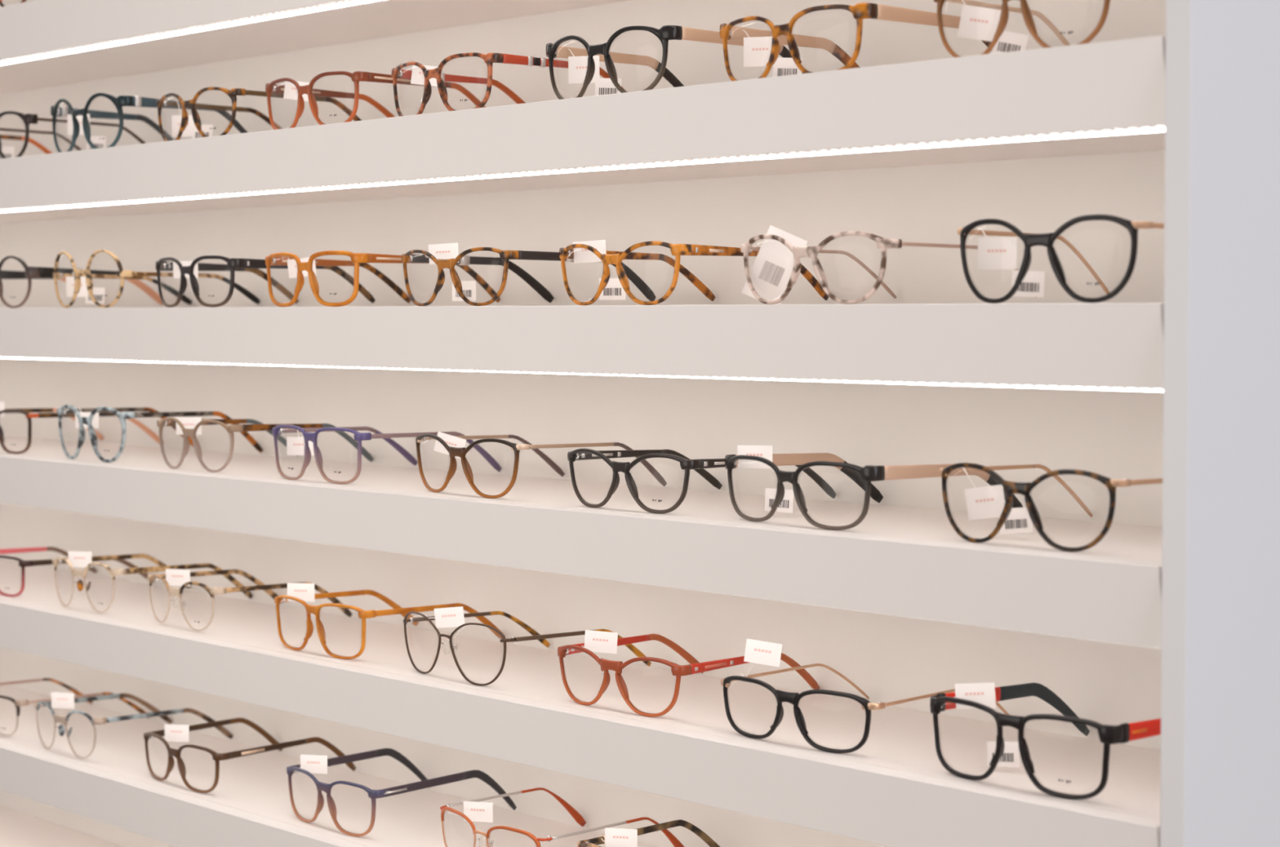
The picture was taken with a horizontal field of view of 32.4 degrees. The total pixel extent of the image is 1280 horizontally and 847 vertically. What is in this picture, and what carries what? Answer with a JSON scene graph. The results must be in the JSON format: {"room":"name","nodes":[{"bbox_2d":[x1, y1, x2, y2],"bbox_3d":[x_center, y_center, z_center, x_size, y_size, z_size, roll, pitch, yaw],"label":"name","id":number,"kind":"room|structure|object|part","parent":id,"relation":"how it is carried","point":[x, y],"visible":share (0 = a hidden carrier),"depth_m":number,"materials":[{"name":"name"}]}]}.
{"room":"shop","nodes":[
{"label":"shop","id":0,"kind":"room"},
{"bbox_3d":[-0.991,1.372,0.339,3.800,0.060,4.800,-3,4,-44],"label":"floor","id":1,"kind":"structure","parent":0,"visible":0},
{"bbox_3d":[-0.288,0.986,2.110,0.298,0.506,2.035,-3,4,-44],"label":"base cabinet","id":2,"kind":"object","parent":1,"relation":"on","visible":0},
{"bbox_2d":[0,0,1165,846],"bbox_3d":[-0.264,-0.012,2.083,0.012,1.486,2.000,-3,4,-44],"label":"panel","id":3,"kind":"object","parent":2,"relation":"on","point":[1113,434],"visible":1,"depth_m":1.82,"materials":[{"name":"paint"}]},
{"bbox_2d":[0,805,124,846],"bbox_3d":[-0.332,0.510,2.044,0.184,0.051,1.998,-3,4,-44],"label":"display shelf","id":4,"kind":"object","parent":3,"relation":"attached to","point":[17,829],"visible":1,"depth_m":2.47,"materials":[{"name":"white paint"}]},
{"bbox_2d":[0,0,630,94],"bbox_3d":[-0.338,-0.377,1.996,0.184,0.051,1.998,-3,4,-44],"label":"display shelf","id":5,"kind":"object","parent":3,"relation":"attached to","point":[44,43],"visible":1,"depth_m":2.02,"materials":[{"name":"white paint"}]},
{"bbox_2d":[0,0,26,7],"bbox_3d":[-0.593,-0.438,2.269,0.166,0.044,0.139,-3,4,-44],"label":"eyeglasses","id":6,"kind":"object","parent":5,"relation":"on","point":[2,5],"visible":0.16,"depth_m":2.20,"materials":[{"name":"brown"}]},
{"bbox_2d":[0,684,658,846],"bbox_3d":[-0.333,0.362,2.036,0.184,0.051,1.998,-3,4,-44],"label":"display shelf","id":7,"kind":"object","parent":3,"relation":"attached to","point":[250,806],"visible":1,"depth_m":2.05,"materials":[{"name":"white paint"}]},
{"bbox_2d":[0,678,149,736],"bbox_3d":[-0.629,0.298,2.356,0.159,0.042,0.135,-3,4,-44],"label":"eyeglasses","id":8,"kind":"object","parent":7,"relation":"on","point":[18,704],"visible":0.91,"depth_m":2.34,"materials":[{"name":"brown plastic"}]},
{"bbox_3d":[-0.681,0.302,2.308,0.017,0.041,0.133,-3,4,-44],"label":"frame","id":9,"kind":"part","parent":8,"relation":"part of","materials":[{"name":"beige"}]},
{"bbox_2d":[34,692,233,759],"bbox_3d":[-0.518,0.299,2.240,0.161,0.053,0.130,-3,4,-44],"label":"eyeglasses","id":10,"kind":"object","parent":7,"relation":"on","point":[59,700],"visible":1,"depth_m":2.22,"materials":[{"name":"beige"}]},
{"bbox_3d":[-0.571,0.305,2.191,0.016,0.047,0.128,-3,4,-44],"label":"frame","id":11,"kind":"part","parent":10,"relation":"part of","materials":[{"name":"beige"}]},
{"bbox_2d":[143,717,355,793],"bbox_3d":[-0.374,0.309,2.090,0.157,0.049,0.142,-3,4,-42],"label":"eyeglasses","id":12,"kind":"object","parent":7,"relation":"on","point":[175,733],"visible":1,"depth_m":2.06,"materials":[{"name":"brown"}]},
{"bbox_3d":[-0.427,0.315,2.045,0.018,0.044,0.140,-3,4,-42],"label":"frame","id":13,"kind":"part","parent":12,"relation":"part of","materials":[{"name":"brown plastic"}]},
{"bbox_2d":[286,748,516,836],"bbox_3d":[-0.211,0.316,1.921,0.157,0.052,0.138,-3,4,-42],"label":"eyeglasses","id":14,"kind":"object","parent":7,"relation":"on","point":[314,764],"visible":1,"depth_m":1.89,"materials":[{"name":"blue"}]},
{"bbox_3d":[-0.264,0.322,1.875,0.017,0.046,0.136,-3,4,-42],"label":"frame","id":15,"kind":"part","parent":14,"relation":"part of","materials":[{"name":"plastic"}]},
{"bbox_2d":[440,787,684,846],"bbox_3d":[-0.066,0.327,1.769,0.151,0.044,0.148,-3,4,-39],"label":"eyeglasses","id":16,"kind":"object","parent":7,"relation":"on","point":[474,811],"visible":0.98,"depth_m":1.77,"materials":[{"name":"orange plastic"}]},
{"bbox_3d":[-0.122,0.331,1.726,0.009,0.041,0.133,-3,4,-39],"label":"frame","id":17,"kind":"part","parent":16,"relation":"part of","materials":[{"name":"brown plastic"}]},
{"bbox_2d":[577,819,719,846],"bbox_3d":[0.051,0.329,1.649,0.155,0.053,0.144,-3,4,-41],"label":"eyeglasses","id":18,"kind":"object","parent":7,"relation":"on","point":[613,837],"visible":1,"depth_m":1.66,"materials":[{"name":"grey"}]},
{"bbox_3d":[-0.002,0.336,1.605,0.018,0.044,0.142,-3,4,-41],"label":"frame","id":19,"kind":"part","parent":18,"relation":"part of","materials":[{"name":"brown plastic"}]},
{"bbox_2d":[613,835,627,839],"bbox_3d":[-0.015,0.310,1.646,0.012,0.002,0.001,0,3,14],"label":"print","id":20,"kind":"object","parent":18,"relation":"on","point":[614,837],"depth_m":1.65,"materials":[{"name":"pink"}]},
{"bbox_2d":[0,559,1160,846],"bbox_3d":[-0.334,0.214,2.028,0.184,0.051,1.998,-3,4,-44],"label":"display shelf","id":21,"kind":"object","parent":3,"relation":"attached to","point":[895,790],"visible":0.98,"depth_m":1.62,"materials":[{"name":"white paint"}]},
{"bbox_2d":[0,546,155,596],"bbox_3d":[-0.620,0.152,2.338,0.159,0.042,0.135,-3,4,-44],"label":"eyeglasses","id":22,"kind":"object","parent":21,"relation":"on","point":[23,564],"visible":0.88,"depth_m":2.32,"materials":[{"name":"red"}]},
{"bbox_3d":[-0.672,0.155,2.289,0.017,0.042,0.133,-3,4,-44],"label":"frame","id":23,"kind":"part","parent":22,"relation":"part of","materials":[{"name":"red plastic"}]},
{"bbox_2d":[52,551,253,613],"bbox_3d":[-0.491,0.153,2.203,0.160,0.052,0.130,-3,4,-44],"label":"eyeglasses","id":24,"kind":"object","parent":21,"relation":"on","point":[75,559],"visible":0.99,"depth_m":2.17,"materials":[{"name":"beige plastic"}]},
{"bbox_3d":[-0.543,0.158,2.154,0.016,0.049,0.128,-3,4,-44],"label":"frame","id":25,"kind":"part","parent":24,"relation":"part of","materials":[{"name":"beige"}]},
{"bbox_2d":[146,568,352,631],"bbox_3d":[-0.371,0.161,2.078,0.153,0.048,0.136,-3,4,-40],"label":"eyeglasses","id":26,"kind":"object","parent":21,"relation":"on","point":[173,577],"visible":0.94,"depth_m":2.06,"materials":[{"name":"beige plastic"}]},
{"bbox_3d":[-0.423,0.166,2.034,0.017,0.044,0.136,-3,4,-40],"label":"frame","id":27,"kind":"part","parent":26,"relation":"part of","materials":[{"name":"beige"}]},
{"bbox_2d":[274,582,502,659],"bbox_3d":[-0.222,0.167,1.925,0.158,0.054,0.138,-3,4,-44],"label":"eyeglasses","id":28,"kind":"object","parent":21,"relation":"on","point":[301,593],"visible":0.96,"depth_m":1.89,"materials":[{"name":"orange plastic"}]},
{"bbox_3d":[-0.273,0.173,1.878,0.017,0.047,0.135,-3,4,-44],"label":"frame","id":29,"kind":"part","parent":28,"relation":"part of","materials":[{"name":"orange plastic"}]},
{"bbox_2d":[403,606,651,685],"bbox_3d":[-0.096,0.174,1.791,0.154,0.053,0.148,-3,4,-40],"label":"eyeglasses","id":30,"kind":"object","parent":21,"relation":"on","point":[451,617],"visible":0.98,"depth_m":1.78,"materials":[{"name":"brown plastic"}]},
{"bbox_2d":[441,614,455,617],"bbox_3d":[-0.155,0.156,1.782,0.012,0.003,0.001,0,3,15],"label":"print","id":31,"kind":"object","parent":30,"relation":"on","point":[442,615],"depth_m":1.78,"materials":[{"name":"pink"}]},
{"bbox_3d":[-0.148,0.178,1.748,0.018,0.050,0.144,-3,4,-40],"label":"frame","id":32,"kind":"part","parent":30,"relation":"part of","materials":[{"name":"brown metal"}]},
{"bbox_2d":[557,630,819,717],"bbox_3d":[0.034,0.180,1.658,0.157,0.053,0.135,-4,4,-45],"label":"eyeglasses","id":33,"kind":"object","parent":21,"relation":"on","point":[599,642],"visible":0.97,"depth_m":1.63,"materials":[{"name":"red plastic"}]},
{"bbox_2d":[592,638,608,641],"bbox_3d":[-0.030,0.162,1.649,0.012,0.002,0.001,0,3,10],"label":"print","id":34,"kind":"object","parent":33,"relation":"on","point":[593,639],"depth_m":1.65,"materials":[{"name":"pink"}]},
{"bbox_3d":[-0.016,0.188,1.610,0.017,0.044,0.133,-4,4,-45],"label":"frame","id":35,"kind":"part","parent":33,"relation":"part of","materials":[{"name":"plastic"}]},
{"bbox_2d":[720,639,1009,753],"bbox_3d":[0.155,0.181,1.529,0.160,0.065,0.143,-4,4,-45],"label":"eyeglasses","id":36,"kind":"object","parent":21,"relation":"on","point":[760,652],"visible":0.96,"depth_m":1.49,"materials":[{"name":"black plastic"}]},
{"bbox_3d":[0.077,0.168,1.535,0.002,0.021,0.023,-3,4,-36],"label":"tag cord","id":37,"kind":"part","parent":36,"relation":"part of","materials":[{"name":"white plastic"}]},
{"bbox_2d":[754,648,771,653],"bbox_3d":[0.085,0.158,1.524,0.012,0.003,0.001,0,3,10],"label":"print","id":38,"kind":"object","parent":36,"relation":"on","point":[756,650],"depth_m":1.52,"materials":[{"name":"pink"}]},
{"bbox_3d":[0.102,0.196,1.478,0.011,0.042,0.130,-4,4,-45],"label":"frame","id":39,"kind":"part","parent":36,"relation":"part of","materials":[{"name":"black plastic"}]},
{"bbox_2d":[929,682,1160,799],"bbox_3d":[0.285,0.192,1.393,0.163,0.057,0.146,-3,4,-42],"label":"eyeglasses","id":40,"kind":"object","parent":21,"relation":"on","point":[982,696],"visible":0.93,"depth_m":1.36,"materials":[{"name":"black plastic"}]},
{"bbox_2d":[964,692,983,695],"bbox_3d":[0.212,0.171,1.392,0.012,0.002,0.001,0,3,13],"label":"print","id":41,"kind":"object","parent":40,"relation":"on","point":[966,693],"depth_m":1.39,"materials":[{"name":"pink"}]},
{"bbox_2d":[0,435,1162,649],"bbox_3d":[-0.335,0.067,2.020,0.184,0.051,1.998,-3,4,-44],"label":"display shelf","id":42,"kind":"object","parent":3,"relation":"attached to","point":[900,562],"visible":0.9,"depth_m":1.56,"materials":[{"name":"white paint"}]},
{"bbox_2d":[0,401,164,453],"bbox_3d":[-0.606,0.002,2.314,0.160,0.050,0.137,-3,4,-44],"label":"eyeglasses","id":43,"kind":"object","parent":42,"relation":"on","point":[40,411],"visible":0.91,"depth_m":2.26,"materials":[{"name":"orange"}]},
{"bbox_3d":[-0.661,0.007,2.263,0.011,0.045,0.127,-3,4,-44],"label":"frame","id":44,"kind":"part","parent":43,"relation":"part of","materials":[{"name":"brown plastic"}]},
{"bbox_2d":[56,404,263,462],"bbox_3d":[-0.479,0.006,2.181,0.161,0.054,0.136,-3,4,-44],"label":"eyeglasses","id":45,"kind":"object","parent":42,"relation":"on","point":[85,418],"visible":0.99,"depth_m":2.14,"materials":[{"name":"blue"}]},
{"bbox_3d":[-0.531,0.009,2.132,0.017,0.054,0.133,-3,4,-44],"label":"frame","id":46,"kind":"part","parent":45,"relation":"part of","materials":[{"name":"plastic"}]},
{"bbox_2d":[156,417,373,472],"bbox_3d":[-0.352,0.016,2.050,0.160,0.047,0.133,-3,4,-44],"label":"eyeglasses","id":47,"kind":"object","parent":42,"relation":"on","point":[191,427],"visible":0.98,"depth_m":2.01,"materials":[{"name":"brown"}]},
{"bbox_3d":[-0.404,0.019,2.001,0.017,0.047,0.130,-3,4,-44],"label":"frame","id":48,"kind":"part","parent":47,"relation":"part of","materials":[{"name":"beige plastic"}]},
{"bbox_2d":[271,424,502,484],"bbox_3d":[-0.223,0.023,1.914,0.159,0.047,0.131,-4,4,-45],"label":"eyeglasses","id":49,"kind":"object","parent":42,"relation":"on","point":[306,446],"visible":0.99,"depth_m":1.89,"materials":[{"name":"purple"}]},
{"bbox_3d":[-0.274,0.026,1.865,0.017,0.047,0.129,-4,4,-45],"label":"frame","id":50,"kind":"part","parent":49,"relation":"part of","materials":[{"name":"purple plastic"}]},
{"bbox_2d":[415,431,666,498],"bbox_3d":[-0.084,0.030,1.768,0.154,0.047,0.149,-3,4,-39],"label":"eyeglasses","id":51,"kind":"object","parent":42,"relation":"on","point":[453,446],"visible":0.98,"depth_m":1.73,"materials":[{"name":"beige plastic"}]},
{"bbox_3d":[-0.139,0.033,1.724,0.012,0.046,0.139,-3,4,-39],"label":"frame","id":52,"kind":"part","parent":51,"relation":"part of","materials":[{"name":"brown plastic"}]},
{"bbox_2d":[567,448,835,513],"bbox_3d":[0.044,0.038,1.638,0.161,0.043,0.134,-3,4,-44],"label":"eyeglasses","id":53,"kind":"object","parent":42,"relation":"on","point":[698,465],"visible":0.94,"depth_m":1.60,"materials":[{"name":"grey plastic"}]},
{"bbox_3d":[-0.009,0.041,1.589,0.017,0.043,0.132,-3,4,-44],"label":"frame","id":54,"kind":"part","parent":53,"relation":"part of","materials":[{"name":"black plastic"}]},
{"bbox_2d":[724,445,1023,530],"bbox_3d":[0.158,0.041,1.516,0.154,0.050,0.151,-3,4,-39],"label":"eyeglasses","id":55,"kind":"object","parent":42,"relation":"on","point":[780,500],"visible":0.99,"depth_m":1.48,"materials":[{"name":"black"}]},
{"bbox_2d":[746,453,762,456],"bbox_3d":[0.080,0.022,1.533,0.012,0.002,0.001,1,3,16],"label":"print","id":56,"kind":"object","parent":55,"relation":"on","point":[754,455],"depth_m":1.53,"materials":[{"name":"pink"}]},
{"bbox_3d":[0.104,0.046,1.475,0.019,0.045,0.149,-3,4,-39],"label":"frame","id":57,"kind":"part","parent":55,"relation":"part of","materials":[{"name":"black plastic"}]},
{"bbox_2d":[938,462,1162,551],"bbox_3d":[0.287,0.047,1.385,0.158,0.050,0.143,-3,4,-42],"label":"eyeglasses","id":58,"kind":"object","parent":42,"relation":"on","point":[986,502],"visible":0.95,"depth_m":1.37,"materials":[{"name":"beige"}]},
{"bbox_3d":[0.209,0.038,1.393,0.002,0.023,0.024,-2,4,-34],"label":"tag cord","id":59,"kind":"part","parent":58,"relation":"part of","materials":[{"name":"white plastic"}]},
{"bbox_2d":[975,497,993,502],"bbox_3d":[0.216,0.048,1.382,0.011,0.003,0.001,0,3,13],"label":"print","id":60,"kind":"object","parent":58,"relation":"on","point":[977,500],"depth_m":1.38,"materials":[{"name":"pink"}]},
{"bbox_2d":[0,302,1164,391],"bbox_3d":[-0.336,-0.081,2.012,0.184,0.051,1.998,-3,4,-44],"label":"display shelf","id":61,"kind":"object","parent":3,"relation":"attached to","point":[1092,346],"visible":0.9,"depth_m":1.53,"materials":[{"name":"white paint"}]},
{"bbox_2d":[0,255,163,308],"bbox_3d":[-0.603,-0.147,2.301,0.161,0.053,0.139,-3,4,-44],"label":"eyeglasses","id":62,"kind":"object","parent":61,"relation":"on","point":[29,273],"visible":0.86,"depth_m":2.24,"materials":[{"name":"grey"}]},
{"bbox_3d":[-0.656,-0.144,2.252,0.018,0.053,0.137,-3,4,-44],"label":"frame","id":63,"kind":"part","parent":62,"relation":"part of","materials":[{"name":"brown plastic"}]},
{"bbox_2d":[53,249,260,308],"bbox_3d":[-0.481,-0.142,2.174,0.160,0.056,0.139,-3,4,-44],"label":"eyeglasses","id":64,"kind":"object","parent":61,"relation":"on","point":[77,285],"visible":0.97,"depth_m":2.16,"materials":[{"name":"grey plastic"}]},
{"bbox_3d":[-0.533,-0.140,2.126,0.018,0.056,0.137,-3,4,-44],"label":"frame","id":65,"kind":"part","parent":64,"relation":"part of","materials":[{"name":"beige plastic"}]},
{"bbox_2d":[155,255,375,307],"bbox_3d":[-0.351,-0.131,2.036,0.157,0.046,0.147,-3,4,-41],"label":"eyeglasses","id":66,"kind":"object","parent":61,"relation":"on","point":[183,270],"visible":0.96,"depth_m":2.01,"materials":[{"name":"grey plastic"}]},
{"bbox_3d":[-0.404,-0.128,1.992,0.018,0.046,0.145,-3,4,-41],"label":"frame","id":67,"kind":"part","parent":66,"relation":"part of","materials":[{"name":"black plastic"}]},
{"bbox_2d":[265,250,500,306],"bbox_3d":[-0.226,-0.125,1.909,0.160,0.047,0.140,-3,4,-44],"label":"eyeglasses","id":68,"kind":"object","parent":61,"relation":"on","point":[299,268],"visible":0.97,"depth_m":1.88,"materials":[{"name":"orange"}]},
{"bbox_3d":[-0.278,-0.122,1.861,0.017,0.047,0.137,-3,4,-44],"label":"frame","id":69,"kind":"part","parent":68,"relation":"part of","materials":[{"name":"orange plastic"}]},
{"bbox_2d":[401,242,656,306],"bbox_3d":[-0.093,-0.120,1.770,0.158,0.051,0.145,-3,4,-41],"label":"eyeglasses","id":70,"kind":"object","parent":61,"relation":"on","point":[446,255],"visible":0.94,"depth_m":1.76,"materials":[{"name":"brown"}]},
{"bbox_2d":[435,250,449,253],"bbox_3d":[-0.158,-0.138,1.764,0.012,0.002,0.001,0,3,14],"label":"print","id":71,"kind":"object","parent":70,"relation":"on","point":[437,251],"depth_m":1.76,"materials":[{"name":"pink"}]},
{"bbox_3d":[-0.146,-0.115,1.724,0.018,0.045,0.143,-3,4,-41],"label":"frame","id":72,"kind":"part","parent":70,"relation":"part of","materials":[{"name":"brown plastic"}]},
{"bbox_2d":[559,240,829,305],"bbox_3d":[0.038,-0.113,1.635,0.160,0.049,0.135,-3,4,-43],"label":"eyeglasses","id":73,"kind":"object","parent":61,"relation":"on","point":[587,251],"visible":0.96,"depth_m":1.62,"materials":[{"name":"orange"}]},
{"bbox_3d":[-0.015,-0.108,1.587,0.017,0.045,0.133,-3,4,-43],"label":"frame","id":74,"kind":"part","parent":73,"relation":"part of","materials":[{"name":"orange plastic"}]},
{"bbox_2d":[740,225,1036,304],"bbox_3d":[0.167,-0.107,1.500,0.157,0.057,0.142,-3,4,-42],"label":"eyeglasses","id":75,"kind":"object","parent":61,"relation":"on","point":[775,269],"visible":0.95,"depth_m":1.50,"materials":[{"name":"beige plastic"}]},
{"bbox_3d":[0.114,-0.102,1.454,0.018,0.047,0.140,-3,4,-42],"label":"frame","id":76,"kind":"part","parent":75,"relation":"part of","materials":[{"name":"plastic"}]},
{"bbox_2d":[957,214,1164,303],"bbox_3d":[0.295,-0.101,1.367,0.160,0.052,0.141,-3,4,-43],"label":"eyeglasses","id":77,"kind":"object","parent":61,"relation":"on","point":[993,253],"visible":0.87,"depth_m":1.35,"materials":[{"name":"black plastic"}]},
{"bbox_2d":[987,249,1005,252],"bbox_3d":[0.221,-0.107,1.365,0.011,0.002,0.001,0,3,12],"label":"print","id":78,"kind":"object","parent":77,"relation":"on","point":[988,251],"depth_m":1.37,"materials":[{"name":"pink"}]},
{"bbox_2d":[0,35,1165,222],"bbox_3d":[-0.337,-0.229,2.004,0.184,0.051,1.998,-3,4,-44],"label":"display shelf","id":79,"kind":"object","parent":3,"relation":"attached to","point":[1103,97],"visible":0.9,"depth_m":1.54,"materials":[{"name":"white paint"}]},
{"bbox_2d":[0,134,53,154],"bbox_3d":[-0.737,-0.299,2.431,0.160,0.046,0.139,-3,4,-44],"label":"eyeglasses","id":80,"kind":"object","parent":79,"relation":"on","point":[33,142],"visible":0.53,"depth_m":2.40,"materials":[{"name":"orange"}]},
{"bbox_2d":[0,111,146,159],"bbox_3d":[-0.605,-0.294,2.293,0.160,0.050,0.141,-3,4,-44],"label":"eyeglasses","id":81,"kind":"object","parent":79,"relation":"on","point":[28,118],"visible":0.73,"depth_m":2.24,"materials":[{"name":"brown plastic"}]},
{"bbox_3d":[-0.656,-0.291,2.244,0.018,0.050,0.139,-3,4,-44],"label":"frame","id":82,"kind":"part","parent":81,"relation":"part of","materials":[{"name":"black plastic"}]},
{"bbox_2d":[50,93,247,152],"bbox_3d":[-0.480,-0.290,2.163,0.159,0.056,0.150,-3,4,-42],"label":"eyeglasses","id":83,"kind":"object","parent":79,"relation":"on","point":[78,119],"visible":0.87,"depth_m":2.13,"materials":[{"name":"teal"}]},
{"bbox_3d":[-0.533,-0.287,2.116,0.019,0.056,0.148,-3,4,-42],"label":"frame","id":84,"kind":"part","parent":83,"relation":"part of","materials":[{"name":"teal plastic"}]},
{"bbox_2d":[155,86,361,141],"bbox_3d":[-0.347,-0.279,2.024,0.158,0.047,0.144,-3,4,-41],"label":"eyeglasses","id":85,"kind":"object","parent":79,"relation":"on","point":[184,125],"visible":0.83,"depth_m":2.00,"materials":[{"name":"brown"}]},
{"bbox_3d":[-0.400,-0.276,1.978,0.018,0.047,0.142,-3,4,-41],"label":"frame","id":86,"kind":"part","parent":85,"relation":"part of","materials":[{"name":"brown plastic"}]},
{"bbox_2d":[265,71,485,129],"bbox_3d":[-0.224,-0.273,1.898,0.160,0.048,0.140,-3,4,-44],"label":"eyeglasses","id":87,"kind":"object","parent":79,"relation":"on","point":[301,91],"visible":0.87,"depth_m":1.86,"materials":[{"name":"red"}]},
{"bbox_3d":[-0.276,-0.270,1.850,0.017,0.046,0.137,-3,4,-44],"label":"frame","id":88,"kind":"part","parent":87,"relation":"part of","materials":[{"name":"red plastic"}]},
{"bbox_2d":[391,52,625,116],"bbox_3d":[-0.103,-0.267,1.768,0.155,0.048,0.147,-3,4,-39],"label":"eyeglasses","id":89,"kind":"object","parent":79,"relation":"on","point":[428,76],"visible":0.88,"depth_m":1.73,"materials":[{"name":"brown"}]},
{"bbox_3d":[-0.157,-0.264,1.726,0.018,0.046,0.145,-3,4,-39],"label":"frame","id":90,"kind":"part","parent":89,"relation":"part of","materials":[{"name":"brown plastic"}]},
{"bbox_2d":[546,25,803,99],"bbox_3d":[0.029,-0.261,1.633,0.156,0.049,0.148,-3,4,-40],"label":"eyeglasses","id":91,"kind":"object","parent":79,"relation":"on","point":[583,64],"visible":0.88,"depth_m":1.60,"materials":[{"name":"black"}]},
{"bbox_3d":[-0.025,-0.258,1.589,0.018,0.049,0.146,-3,4,-40],"label":"frame","id":92,"kind":"part","parent":91,"relation":"part of","materials":[{"name":"black plastic"}]},
{"bbox_2d":[720,2,991,80],"bbox_3d":[0.153,-0.253,1.504,0.156,0.046,0.146,-3,4,-40],"label":"eyeglasses","id":93,"kind":"object","parent":79,"relation":"on","point":[761,47],"visible":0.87,"depth_m":1.47,"materials":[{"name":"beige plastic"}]},
{"bbox_2d":[751,47,768,50],"bbox_3d":[0.082,-0.256,1.506,0.011,0.002,0.001,0,3,15],"label":"print","id":94,"kind":"object","parent":93,"relation":"on","point":[753,48],"depth_m":1.51,"materials":[{"name":"pink"}]},
{"bbox_3d":[0.100,-0.250,1.460,0.018,0.046,0.144,-3,4,-40],"label":"frame","id":95,"kind":"part","parent":93,"relation":"part of","materials":[{"name":"orange plastic"}]},
{"bbox_2d":[933,0,1110,57],"bbox_3d":[0.281,-0.249,1.373,0.160,0.051,0.138,-3,4,-44],"label":"eyeglasses","id":96,"kind":"object","parent":79,"relation":"on","point":[984,23],"visible":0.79,"depth_m":1.37,"materials":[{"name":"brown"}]},
{"bbox_2d":[969,17,988,22],"bbox_3d":[0.211,-0.251,1.368,0.011,0.004,0.001,0,3,11],"label":"print","id":97,"kind":"object","parent":96,"relation":"on","point":[971,20],"depth_m":1.37,"materials":[{"name":"pink"}]},
{"bbox_2d":[1160,0,1279,846],"bbox_3d":[0.406,0.025,1.330,0.300,1.486,0.016,-3,4,-44],"label":"wall","id":98,"kind":"structure","parent":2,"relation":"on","point":[1220,679],"depth_m":1.24,"materials":[{"name":"white paint"}]}
]}

